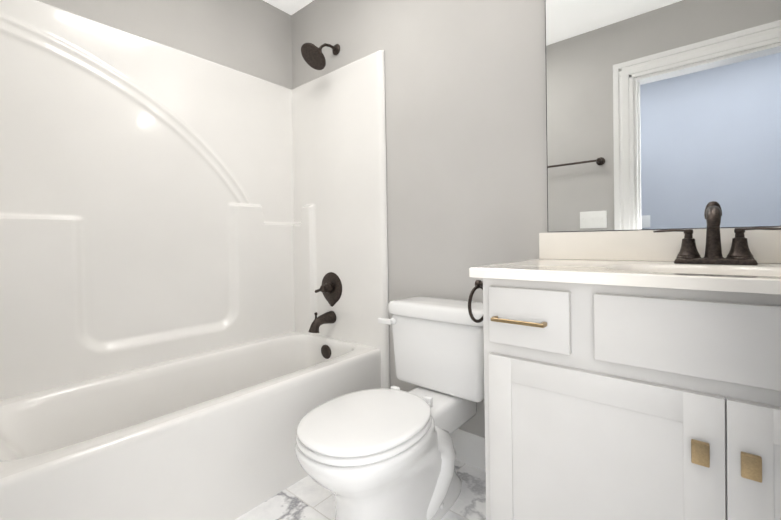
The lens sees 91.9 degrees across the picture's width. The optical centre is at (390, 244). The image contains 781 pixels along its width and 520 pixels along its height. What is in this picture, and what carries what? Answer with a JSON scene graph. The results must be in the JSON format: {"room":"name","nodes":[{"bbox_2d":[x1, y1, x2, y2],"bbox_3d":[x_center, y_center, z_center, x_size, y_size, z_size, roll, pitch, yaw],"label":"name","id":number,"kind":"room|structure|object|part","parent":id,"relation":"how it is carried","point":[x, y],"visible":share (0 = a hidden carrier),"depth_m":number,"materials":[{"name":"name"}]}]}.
{"room":"bathroom","nodes":[
{"label":"bathroom","id":0,"kind":"room"},
{"bbox_2d":[38,0,292,88],"bbox_3d":[-1.183,-0.234,1.850,0.110,2.440,1.630,0,1,40],"label":"wall","id":1,"kind":"structure","parent":0,"point":[252,37],"depth_m":2.05,"materials":[{"name":"paint"}]},
{"bbox_2d":[263,0,313,14],"bbox_3d":[-0.460,-1.482,0.496,3.450,0.060,2.970,0,1,40],"label":"ceiling","id":2,"kind":"structure","parent":0,"point":[291,7],"depth_m":2.31,"materials":[{"name":"paint"}]},
{"bbox_2d":[235,460,485,519],"bbox_3d":[-0.418,1.017,0.523,3.450,0.060,2.970,0,1,40],"label":"floor","id":3,"kind":"structure","parent":0,"point":[307,498],"depth_m":1.42,"materials":[{"name":"tile"}]},
{"bbox_2d":[0,0,389,519],"bbox_3d":[-0.800,-0.073,1.607,0.779,2.109,1.514,0,1,40],"label":"shower","id":4,"kind":"object","parent":3,"relation":"on","point":[193,278],"visible":0.98,"depth_m":1.70,"materials":[{"name":"plastic"}]},
{"bbox_2d":[308,272,341,332],"bbox_3d":[-0.391,0.326,2.116,0.178,0.326,0.165,0,1,40],"label":"faucet","id":5,"kind":"object","parent":4,"relation":"in","point":[330,318],"depth_m":2.15,"materials":[{"name":"brown metal"}]},
{"bbox_2d":[321,345,330,358],"bbox_3d":[-0.367,0.611,2.142,0.080,0.080,0.020,0,1,40],"label":"overflow drain","id":6,"kind":"object","parent":4,"relation":"in","point":[325,349],"depth_m":2.13,"materials":[{"name":"brown metal"}]},
{"bbox_2d":[295,296,484,519],"bbox_3d":[0.029,0.608,1.360,0.493,0.726,0.819,0,1,40],"label":"toilet","id":7,"kind":"object","parent":3,"relation":"on","point":[379,454],"visible":0.88,"depth_m":1.28,"materials":[{"name":"ceramic"}]},
{"bbox_3d":[-0.077,0.580,1.219,0.374,0.018,0.461,0,1,40],"label":"seat","id":8,"kind":"part","parent":7,"relation":"part of","materials":[{"name":"plastic"}]},
{"bbox_3d":[-0.071,0.567,1.227,0.370,0.042,0.476,0,1,40],"label":"seat lid","id":9,"kind":"part","parent":7,"relation":"part of","materials":[{"name":"plastic"}]},
{"bbox_3d":[-0.017,0.331,1.629,0.081,0.030,0.032,0,1,40],"label":"lever","id":10,"kind":"part","parent":7,"relation":"part of","materials":[{"name":"plastic"}]},
{"bbox_3d":[0.222,0.268,1.579,0.475,0.057,0.223,0,1,40],"label":"tank lid","id":11,"kind":"part","parent":7,"relation":"part of","materials":[{"name":"ceramic"}]},
{"bbox_3d":[0.225,0.446,1.581,0.442,0.298,0.194,0,1,40],"label":"tank","id":12,"kind":"part","parent":7,"relation":"part of","materials":[{"name":"ceramic"}]},
{"bbox_2d":[468,201,780,519],"bbox_3d":[0.785,0.423,0.926,1.081,1.079,0.541,0,1,40],"label":"bathroom vanity","id":13,"kind":"object","parent":3,"relation":"on","point":[632,375],"visible":1,"depth_m":0.86,"materials":[{"name":"paint"}]},
{"bbox_3d":[0.327,0.199,0.971,0.137,0.009,0.030,0,1,40],"label":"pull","id":14,"kind":"part","parent":13,"relation":"part of","materials":[{"name":"gold metal"}]},
{"bbox_3d":[0.356,0.192,0.980,0.207,0.152,0.020,0,1,40],"label":"drawer","id":15,"kind":"part","parent":13,"relation":"part of","materials":[{"name":"paint"}]},
{"bbox_3d":[0.468,0.567,0.895,0.489,0.533,0.020,0,1,40],"label":"door","id":16,"kind":"part","parent":13,"relation":"part of","materials":[{"name":"paint"}]},
{"bbox_2d":[469,259,780,293],"bbox_3d":[0.795,0.127,0.924,1.058,0.138,0.520,0,1,40],"label":"countertop","id":17,"kind":"structure","parent":13,"relation":"on","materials":[{"name":"stone"}]},
{"bbox_2d":[653,201,780,264],"bbox_3d":[0.864,-0.032,1.010,0.274,0.174,0.159,0,1,40],"label":"faucet","id":18,"kind":"object","parent":17,"relation":"on","point":[739,253],"depth_m":1.03,"materials":[{"name":"brown metal"}]},
{"bbox_3d":[0.609,0.408,0.743,0.028,0.044,0.026,0,1,40],"label":"knob","id":19,"kind":"part","parent":13,"relation":"part of","materials":[{"name":"gold metal"}]},
{"bbox_3d":[0.664,0.407,0.696,0.028,0.044,0.026,0,1,40],"label":"knob","id":20,"kind":"part","parent":13,"relation":"part of","materials":[{"name":"gold metal"}]},
{"bbox_3d":[0.844,0.564,0.580,0.488,0.533,0.020,0,1,40],"label":"door","id":21,"kind":"part","parent":13,"relation":"part of","materials":[{"name":"paint"}]},
{"bbox_2d":[291,0,780,437],"bbox_3d":[0.422,-0.259,1.640,2.840,2.440,0.110,0,1,40],"label":"wall","id":22,"kind":"structure","parent":0,"point":[466,135],"depth_m":1.69,"materials":[{"name":"paint"}]},
{"bbox_2d":[451,429,485,471],"bbox_3d":[0.292,0.895,1.696,0.762,0.135,0.015,0,1,40],"label":"baseboard","id":23,"kind":"structure","parent":22,"relation":"attached to","point":[469,448],"depth_m":1.63,"materials":[{"name":"paint"}]},
{"bbox_2d":[539,227,780,262],"bbox_3d":[0.963,0.003,1.106,1.030,0.099,0.020,0,1,40],"label":"backsplash","id":24,"kind":"structure","parent":22,"relation":"attached to","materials":[{"name":"stone"}]},
{"bbox_2d":[545,0,780,231],"bbox_3d":[0.976,-0.585,1.090,1.020,1.074,0.006,0,1,40],"label":"mirror","id":25,"kind":"object","parent":22,"relation":"attached to","point":[663,114],"visible":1,"depth_m":1.19,"materials":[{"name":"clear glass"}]}
]}

